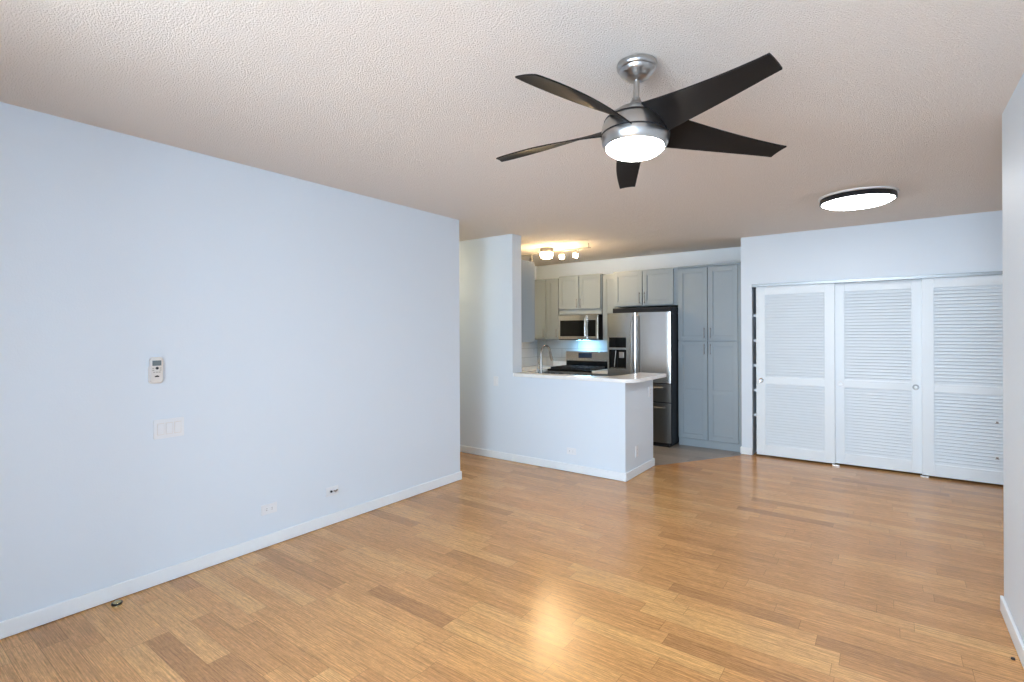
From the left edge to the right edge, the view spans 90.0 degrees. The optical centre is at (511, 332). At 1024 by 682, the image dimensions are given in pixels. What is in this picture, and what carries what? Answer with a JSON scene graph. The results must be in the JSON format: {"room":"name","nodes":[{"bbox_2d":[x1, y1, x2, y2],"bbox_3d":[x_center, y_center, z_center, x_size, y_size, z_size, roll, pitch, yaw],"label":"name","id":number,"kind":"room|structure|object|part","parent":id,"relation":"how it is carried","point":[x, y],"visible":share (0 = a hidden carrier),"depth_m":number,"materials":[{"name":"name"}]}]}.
{"room":"empty living room","nodes":[
{"label":"empty living room","id":0,"kind":"room"},
{"bbox_2d":[0,102,459,621],"bbox_3d":[-2.672,0.188,2.443,0.118,2.660,7.043,0,0,36],"label":"wall","id":1,"kind":"structure","parent":0,"point":[306,334],"depth_m":3.22,"materials":[{"name":"white paint"}]},
{"bbox_2d":[148,357,162,383],"bbox_3d":[-2.127,0.227,3.060,0.029,0.158,0.076,0,0,36],"label":"remote control","id":2,"kind":"object","parent":1,"relation":"attached to","point":[155,369],"visible":1,"depth_m":3.05,"materials":[{"name":"white plastic"}]},
{"bbox_2d":[153,417,183,439],"bbox_3d":[-2.090,0.583,3.122,0.013,0.116,0.164,0,0,36],"label":"light switch","id":3,"kind":"object","parent":1,"relation":"attached to","point":[171,427],"visible":1,"depth_m":3.12,"materials":[{"name":"white plastic"}]},
{"bbox_2d":[0,471,461,638],"bbox_3d":[-1.948,1.469,3.562,0.314,0.085,4.417,0,0,36],"label":"baseboard","id":4,"kind":"structure","parent":1,"relation":"attached to","point":[36,618],"depth_m":3.21,"materials":[{"name":"white"}]},
{"bbox_2d":[261,502,276,515],"bbox_3d":[-1.719,1.249,3.624,0.009,0.070,0.114,0,0,36],"label":"wall outlet","id":5,"kind":"object","parent":1,"relation":"attached to","point":[266,509],"visible":1,"depth_m":3.62,"materials":[{"name":"white plastic"}]},
{"bbox_2d":[326,485,338,496],"bbox_3d":[-1.411,1.251,4.031,0.022,0.070,0.114,0,0,36],"label":"wall outlet","id":6,"kind":"object","parent":1,"relation":"attached to","point":[333,490],"visible":1,"depth_m":4.04,"materials":[{"name":"white plastic"}]},
{"bbox_2d":[0,0,1023,265],"bbox_3d":[-0.280,-1.202,2.998,9.000,0.100,10.900,0,0,36],"label":"ceiling","id":7,"kind":"structure","parent":0,"point":[414,104],"depth_m":2.51,"materials":[{"name":"white paint"}]},
{"bbox_2d":[521,243,590,261],"bbox_3d":[0.526,-1.067,7.000,1.250,0.177,0.200,0,0,36],"label":"track light","id":8,"kind":"object","parent":7,"relation":"attached to","point":[546,252],"visible":0.91,"depth_m":6.96,"materials":[{"name":"silver metal"}]},
{"bbox_3d":[0.474,-1.123,7.038,0.200,0.061,0.200,0,0,36],"label":"mounting plate","id":9,"kind":"part","parent":8,"relation":"part of","materials":[{"name":"silver metal"}]},
{"bbox_3d":[0.474,-1.054,7.038,0.172,0.078,0.172,0,0,36],"label":"lamp shade","id":10,"kind":"part","parent":8,"relation":"part of","materials":[{"name":"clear glass"}]},
{"bbox_3d":[0.523,-1.121,6.996,1.250,0.069,0.016,0,0,38],"label":"rail","id":11,"kind":"part","parent":8,"relation":"part of","materials":[{"name":"silver metal"}]},
{"bbox_2d":[496,53,786,188],"bbox_3d":[0.485,-0.950,2.189,1.276,0.408,1.281,0,0,36],"label":"ceiling fan","id":12,"kind":"object","parent":7,"relation":"hanging from","point":[637,131],"visible":1,"depth_m":2.08,"materials":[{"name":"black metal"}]},
{"bbox_3d":[0.175,-0.874,2.356,0.565,0.088,0.132,0,0,25],"label":"blade","id":13,"kind":"part","parent":12,"relation":"part of","materials":[{"name":"black wood"}]},
{"bbox_3d":[0.253,-0.878,1.904,0.128,0.095,0.567,0,0,44],"label":"blade","id":14,"kind":"part","parent":12,"relation":"part of","materials":[{"name":"black wood"}]},
{"bbox_3d":[0.582,-0.854,2.570,0.131,0.120,0.560,0,0,7],"label":"blade","id":15,"kind":"part","parent":12,"relation":"part of","materials":[{"name":"black wood"}]},
{"bbox_3d":[0.523,-0.773,2.181,0.246,0.054,0.246,0,0,36],"label":"lamp shade","id":16,"kind":"part","parent":12,"relation":"part of","materials":[{"name":"white glass"}]},
{"bbox_3d":[0.706,-0.875,1.836,0.125,0.101,0.564,0,0,-28],"label":"blade","id":17,"kind":"part","parent":12,"relation":"part of","materials":[{"name":"black wood"}]},
{"bbox_3d":[0.912,-0.854,2.248,0.559,0.129,0.127,0,0,-10],"label":"blade","id":18,"kind":"part","parent":12,"relation":"part of","materials":[{"name":"black wood"}]},
{"bbox_2d":[818,186,898,210],"bbox_3d":[2.937,-1.118,4.354,0.570,0.092,0.570,0,0,36],"label":"ceiling light","id":19,"kind":"object","parent":7,"relation":"attached to","point":[872,196],"visible":1,"depth_m":4.21,"materials":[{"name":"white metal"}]},
{"bbox_2d":[821,194,895,210],"bbox_3d":[2.937,-1.096,4.354,0.524,0.048,0.524,0,0,36],"label":"diffuser","id":20,"kind":"object","parent":19,"relation":"attached to","point":[839,202],"depth_m":4.25,"materials":[{"name":"white plastic"}]},
{"bbox_2d":[0,442,1023,681],"bbox_3d":[-0.299,1.558,2.958,9.000,0.100,10.800,0,0,36],"label":"floor","id":21,"kind":"structure","parent":0,"point":[756,567],"depth_m":2.97,"materials":[{"name":"brown wood"}]},
{"bbox_2d":[111,600,122,606],"bbox_3d":[-2.197,1.503,2.847,0.053,0.026,0.053,0,0,36],"label":"door stop","id":22,"kind":"object","parent":21,"relation":"on","point":[116,603],"visible":1,"depth_m":2.83,"materials":[{"name":"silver metal"}]},
{"bbox_2d":[547,351,607,375],"bbox_3d":[1.038,0.905,8.044,0.766,1.195,0.692,0,0,36],"label":"range","id":23,"kind":"object","parent":21,"relation":"on","point":[577,362],"visible":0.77,"depth_m":8.13,"materials":[{"name":"silver metal"}]},
{"bbox_3d":[0.873,0.647,7.822,0.758,0.093,0.028,0,0,36],"label":"control rail","id":24,"kind":"part","parent":23,"relation":"part of","materials":[{"name":"silver metal"}]},
{"bbox_2d":[547,368,607,372],"bbox_3d":[1.034,0.582,8.040,0.766,0.030,0.580,0,0,36],"label":"cooktop","id":25,"kind":"object","parent":23,"relation":"in","point":[551,370],"depth_m":7.82,"materials":[{"name":"black glass"}]},
{"bbox_3d":[1.207,0.514,8.275,0.746,0.103,0.006,0,0,36],"label":"panel","id":26,"kind":"part","parent":23,"relation":"part of","materials":[{"name":"black glass"}]},
{"bbox_2d":[593,374,607,375],"bbox_3d":[1.514,1.055,7.755,0.310,0.892,0.597,0,0,36],"label":"base cabinet","id":27,"kind":"object","parent":21,"relation":"on","point":[593,374],"visible":0.07,"depth_m":7.54,"materials":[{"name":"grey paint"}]},
{"bbox_2d":[592,369,607,373],"bbox_3d":[1.500,0.589,7.739,0.320,0.039,0.637,0,0,36],"label":"countertop","id":28,"kind":"structure","parent":27,"relation":"on","point":[604,371],"depth_m":7.53,"materials":[{"name":"white stone"}]},
{"bbox_2d":[607,307,678,446],"bbox_3d":[1.933,0.582,7.218,0.902,1.835,0.928,0,0,36],"label":"refrigerator","id":29,"kind":"object","parent":21,"relation":"on","point":[645,339],"visible":0.7,"depth_m":6.78,"materials":[{"name":"silver metal"}]},
{"bbox_3d":[1.464,0.224,7.079,0.257,0.030,0.026,0,0,36],"label":"dispenser trim","id":30,"kind":"part","parent":29,"relation":"part of","materials":[{"name":"silver metal"}]},
{"bbox_3d":[1.506,0.200,7.046,0.420,0.933,0.030,0,0,36],"label":"door","id":31,"kind":"part","parent":29,"relation":"part of","materials":[{"name":"silver metal"}]},
{"bbox_3d":[1.627,0.170,6.911,0.025,0.823,0.072,0,0,36],"label":"handle","id":32,"kind":"part","parent":29,"relation":"part of","materials":[{"name":"silver metal"}]},
{"bbox_3d":[1.683,0.170,6.869,0.025,0.823,0.072,0,0,36],"label":"handle","id":33,"kind":"part","parent":29,"relation":"part of","materials":[{"name":"silver metal"}]},
{"bbox_3d":[1.868,0.198,6.779,0.468,0.933,0.030,0,0,36],"label":"door","id":34,"kind":"part","parent":29,"relation":"part of","materials":[{"name":"silver metal"}]},
{"bbox_3d":[1.700,1.187,6.905,0.894,0.517,0.030,0,0,36],"label":"freezer drawer","id":35,"kind":"part","parent":29,"relation":"part of","materials":[{"name":"silver metal"}]},
{"bbox_3d":[1.699,0.797,6.905,0.894,0.237,0.030,0,0,36],"label":"freezer drawer","id":36,"kind":"part","parent":29,"relation":"part of","materials":[{"name":"silver metal"}]},
{"bbox_2d":[678,262,741,451],"bbox_3d":[2.711,0.309,6.827,0.800,2.369,0.664,0,0,36],"label":"pantry cabinet","id":37,"kind":"object","parent":21,"relation":"on","point":[709,295],"visible":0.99,"depth_m":6.58,"materials":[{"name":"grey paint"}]},
{"bbox_3d":[2.380,0.755,6.725,0.376,1.275,0.032,0,0,36],"label":"door","id":38,"kind":"part","parent":37,"relation":"part of","materials":[{"name":"grey paint"}]},
{"bbox_3d":[2.375,-0.366,6.725,0.376,0.943,0.032,0,0,36],"label":"door","id":39,"kind":"part","parent":37,"relation":"part of","materials":[{"name":"grey paint"}]},
{"bbox_3d":[2.717,-0.866,6.840,0.798,0.020,0.632,0,0,36],"label":"moulding","id":40,"kind":"part","parent":37,"relation":"part of","materials":[{"name":"blue paint"}]},
{"bbox_3d":[2.678,-0.367,6.502,0.360,0.943,0.032,0,0,36],"label":"door","id":41,"kind":"part","parent":37,"relation":"part of","materials":[{"name":"blue paint"}]},
{"bbox_3d":[2.682,0.754,6.502,0.360,1.275,0.032,0,0,36],"label":"door","id":42,"kind":"part","parent":37,"relation":"part of","materials":[{"name":"blue paint"}]},
{"bbox_3d":[0.141,1.060,8.012,0.595,0.892,1.812,0,0,36],"label":"base cabinet","id":43,"kind":"object","parent":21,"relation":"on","visible":0},
{"bbox_2d":[522,361,565,372],"bbox_3d":[0.145,0.550,8.007,0.608,0.127,1.812,0,0,36],"label":"countertop","id":44,"kind":"structure","parent":43,"relation":"on","point":[531,369],"depth_m":8.36,"materials":[{"name":"white stone"}]},
{"bbox_3d":[0.249,1.060,6.405,2.675,0.892,0.597,0,0,36],"label":"base cabinet","id":45,"kind":"object","parent":21,"relation":"on","visible":0},
{"bbox_3d":[0.236,0.693,6.388,2.678,0.237,0.678,0,0,36],"label":"countertop","id":46,"kind":"structure","parent":45,"relation":"on","visible":0},
{"bbox_2d":[536,345,552,372],"bbox_3d":[0.397,0.359,6.130,0.090,0.427,0.282,0,0,36],"label":"kitchen faucet","id":47,"kind":"object","parent":46,"relation":"on","point":[543,346],"visible":0.73,"depth_m":6.04,"materials":[{"name":"silver metal"}]},
{"bbox_3d":[0.397,0.359,6.100,0.054,0.427,0.236,0,0,36],"label":"spout","id":48,"kind":"part","parent":47,"relation":"part of","materials":[{"name":"silver metal"}]},
{"bbox_2d":[523,266,536,366],"bbox_3d":[-0.340,0.178,7.983,0.120,2.660,2.450,0,0,36],"label":"wall","id":49,"kind":"structure","parent":0,"point":[535,266],"depth_m":8.91,"materials":[{"name":"white paint"}]},
{"bbox_2d":[522,340,536,366],"bbox_3d":[-0.290,0.316,7.939,0.012,0.515,2.438,0,0,36],"label":"backsplash","id":50,"kind":"structure","parent":49,"relation":"attached to","point":[529,349],"depth_m":8.73,"materials":[{"name":"tile"}]},
{"bbox_2d":[459,234,652,480],"bbox_3d":[-0.356,0.178,6.715,4.260,2.660,0.751,0,0,36],"label":"wall","id":51,"kind":"structure","parent":0,"point":[489,267],"depth_m":5.99,"materials":[{"name":"white paint"}]},
{"bbox_2d":[494,376,497,385],"bbox_3d":[-0.194,0.583,6.123,0.070,0.114,0.011,0,0,36],"label":"light switch","id":52,"kind":"object","parent":51,"relation":"attached to","point":[495,377],"visible":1,"depth_m":6.12,"materials":[{"name":"white plastic"}]},
{"bbox_2d":[521,260,534,341],"bbox_3d":[-0.224,-0.374,6.573,1.044,0.993,0.317,0,0,36],"label":"upper cabinet","id":53,"kind":"object","parent":51,"relation":"attached to","point":[527,267],"visible":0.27,"depth_m":6.27,"materials":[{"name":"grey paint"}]},
{"bbox_3d":[0.071,-0.376,6.532,0.508,0.975,0.032,0,0,36],"label":"door","id":54,"kind":"part","parent":53,"relation":"part of","materials":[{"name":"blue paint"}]},
{"bbox_2d":[460,445,654,481],"bbox_3d":[-0.345,1.463,6.711,4.274,0.085,0.779,0,0,36],"label":"baseboard","id":55,"kind":"structure","parent":51,"relation":"attached to","point":[614,475],"depth_m":5.61,"materials":[{"name":"white wood"}]},
{"bbox_2d":[567,447,575,454],"bbox_3d":[0.639,1.280,5.513,0.114,0.070,0.009,0,0,36],"label":"wall outlet","id":56,"kind":"object","parent":51,"relation":"attached to","point":[572,451],"visible":1,"depth_m":5.51,"materials":[{"name":"white plastic"}]},
{"bbox_2d":[513,372,665,382],"bbox_3d":[0.877,0.489,5.882,1.510,0.037,0.932,0,0,36],"label":"countertop","id":57,"kind":"structure","parent":51,"relation":"on","point":[635,377],"depth_m":5.47,"materials":[{"name":"white stone"}]},
{"bbox_2d":[635,445,637,456],"bbox_3d":[1.311,1.247,5.372,0.009,0.114,0.070,0,0,36],"label":"wall outlet","id":58,"kind":"object","parent":51,"relation":"attached to","point":[636,447],"visible":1,"depth_m":5.36,"materials":[{"name":"white plastic"}]},
{"bbox_2d":[537,247,740,365],"bbox_3d":[3.389,0.163,6.832,7.490,2.660,0.120,0,0,36],"label":"wall","id":59,"kind":"structure","parent":0,"point":[724,255],"depth_m":7.79,"materials":[{"name":"white paint"}]},
{"bbox_2d":[535,278,558,339],"bbox_3d":[0.585,-0.380,8.572,0.655,1.000,0.374,0,0,36],"label":"upper cabinet","id":60,"kind":"object","parent":59,"relation":"attached to","point":[546,290],"visible":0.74,"depth_m":8.39,"materials":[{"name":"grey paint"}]},
{"bbox_3d":[0.405,-0.379,8.537,0.377,0.972,0.032,0,0,36],"label":"door","id":61,"kind":"part","parent":60,"relation":"part of","materials":[{"name":"blue paint"}]},
{"bbox_3d":[0.672,-0.380,8.340,0.210,0.972,0.032,0,0,36],"label":"door","id":62,"kind":"part","parent":60,"relation":"part of","materials":[{"name":"blue paint"}]},
{"bbox_2d":[537,340,606,365],"bbox_3d":[1.136,0.310,8.410,1.750,0.515,0.012,0,0,36],"label":"backsplash","id":63,"kind":"structure","parent":59,"relation":"attached to","point":[558,348],"depth_m":8.61,"materials":[{"name":"tile"}]},
{"bbox_2d":[559,274,605,314],"bbox_3d":[1.144,-0.590,8.141,0.752,0.615,0.404,0,0,36],"label":"upper cabinet","id":64,"kind":"object","parent":59,"relation":"attached to","point":[578,294],"visible":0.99,"depth_m":7.99,"materials":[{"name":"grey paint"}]},
{"bbox_3d":[0.906,-0.625,8.130,0.357,0.520,0.032,0,0,36],"label":"door","id":65,"kind":"part","parent":64,"relation":"part of","materials":[{"name":"blue paint"}]},
{"bbox_2d":[559,314,602,339],"bbox_3d":[1.129,-0.075,8.120,0.690,0.397,0.460,0,0,36],"label":"microwave","id":66,"kind":"object","parent":64,"relation":"attached to","point":[571,327],"visible":0.92,"depth_m":7.94,"materials":[{"name":"silver metal"}]},
{"bbox_3d":[0.963,-0.081,8.041,0.515,0.379,0.030,0,0,36],"label":"door","id":67,"kind":"part","parent":66,"relation":"part of","materials":[{"name":"silver metal"}]},
{"bbox_3d":[1.129,-0.079,7.872,0.026,0.330,0.060,0,0,36],"label":"handle","id":68,"kind":"part","parent":66,"relation":"part of","materials":[{"name":"silver metal"}]},
{"bbox_3d":[1.242,-0.083,7.836,0.172,0.379,0.030,0,0,36],"label":"control panel","id":69,"kind":"part","parent":66,"relation":"part of","materials":[{"name":"silver metal"}]},
{"bbox_3d":[1.205,-0.626,7.910,0.360,0.520,0.032,0,0,36],"label":"door","id":70,"kind":"part","parent":64,"relation":"part of","materials":[{"name":"blue paint"}]},
{"bbox_2d":[603,274,615,339],"bbox_3d":[1.586,-0.384,7.841,0.310,1.000,0.364,0,0,36],"label":"upper cabinet","id":71,"kind":"object","parent":59,"relation":"attached to","point":[608,307],"visible":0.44,"depth_m":7.77,"materials":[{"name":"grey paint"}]},
{"bbox_2d":[613,267,678,307],"bbox_3d":[2.003,-0.620,7.346,0.944,0.507,0.664,0,0,36],"label":"upper cabinet","id":72,"kind":"object","parent":59,"relation":"attached to","point":[650,287],"visible":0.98,"depth_m":7.09,"materials":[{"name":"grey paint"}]},
{"bbox_3d":[1.647,-0.615,7.261,0.422,0.474,0.032,0,0,36],"label":"door","id":73,"kind":"part","parent":72,"relation":"part of","materials":[{"name":"grey paint"}]},
{"bbox_3d":[1.997,-0.616,7.003,0.428,0.474,0.032,0,0,36],"label":"door","id":74,"kind":"part","parent":72,"relation":"part of","materials":[{"name":"grey paint"}]},
{"bbox_2d":[741,210,1002,454],"bbox_3d":[4.547,0.159,5.467,3.766,2.660,0.703,0,0,36],"label":"wall","id":75,"kind":"structure","parent":0,"point":[964,243],"depth_m":5.60,"materials":[{"name":"white paint"}]},
{"bbox_2d":[740,446,751,454],"bbox_3d":[2.885,1.450,6.288,0.136,0.085,0.074,0,0,36],"label":"baseboard","id":76,"kind":"structure","parent":75,"relation":"attached to","point":[743,450],"depth_m":6.26,"materials":[{"name":"white wood"}]},
{"bbox_2d":[756,283,834,463],"bbox_3d":[3.299,0.461,5.985,0.808,2.024,0.038,0,0,36],"label":"door","id":77,"kind":"structure","parent":75,"relation":"in","point":[795,324],"depth_m":5.96,"materials":[{"name":"white paint"}]},
{"bbox_3d":[3.298,0.041,5.986,0.620,0.990,0.025,0,0,36],"label":"louver panel","id":78,"kind":"part","parent":77,"relation":"part of","materials":[{"name":"white paint"}]},
{"bbox_3d":[3.301,0.984,5.986,0.620,0.738,0.025,0,0,36],"label":"louver panel","id":79,"kind":"part","parent":77,"relation":"part of","materials":[{"name":"white paint"}]},
{"bbox_2d":[752,271,1002,287],"bbox_3d":[3.923,-0.570,5.534,2.445,0.034,0.097,0,0,36],"label":"trim","id":80,"kind":"structure","parent":75,"relation":"attached to","point":[990,272],"depth_m":5.45,"materials":[{"name":"white wood"}]},
{"bbox_2d":[835,279,921,473],"bbox_3d":[3.960,0.458,5.550,0.788,2.024,0.038,0,0,36],"label":"door","id":81,"kind":"structure","parent":75,"relation":"in","point":[878,325],"depth_m":5.54,"materials":[{"name":"white paint"}]},
{"bbox_3d":[3.958,0.039,5.551,0.600,0.990,0.025,0,0,36],"label":"louver panel","id":82,"kind":"part","parent":81,"relation":"part of","materials":[{"name":"white paint"}]},
{"bbox_3d":[3.962,0.981,5.551,0.600,0.738,0.025,0,0,36],"label":"louver panel","id":83,"kind":"part","parent":81,"relation":"part of","materials":[{"name":"white paint"}]},
{"bbox_2d":[921,274,1002,484],"bbox_3d":[4.556,0.456,5.056,0.794,2.024,0.042,0,0,36],"label":"door","id":84,"kind":"structure","parent":75,"relation":"in","point":[962,317],"depth_m":5.09,"materials":[{"name":"white paint"}]},
{"bbox_3d":[4.556,0.036,5.059,0.606,0.990,0.025,0,0,36],"label":"louver panel","id":85,"kind":"part","parent":84,"relation":"part of","materials":[{"name":"white paint"}]},
{"bbox_3d":[4.560,0.979,5.059,0.606,0.738,0.025,0,0,36],"label":"louver panel","id":86,"kind":"part","parent":84,"relation":"part of","materials":[{"name":"white paint"}]},
{"bbox_2d":[1002,73,1023,642],"bbox_3d":[0.623,0.174,-0.080,0.120,2.660,6.890,0,0,36],"label":"wall","id":87,"kind":"structure","parent":0,"point":[1013,113],"depth_m":2.50,"materials":[{"name":"white paint"}]},
{"bbox_2d":[1000,595,1023,668],"bbox_3d":[0.668,1.459,-0.013,0.134,0.085,6.764,0,0,36],"label":"baseboard","id":88,"kind":"structure","parent":87,"relation":"attached to","point":[1016,638],"depth_m":2.47,"materials":[{"name":"white"}]}
]}

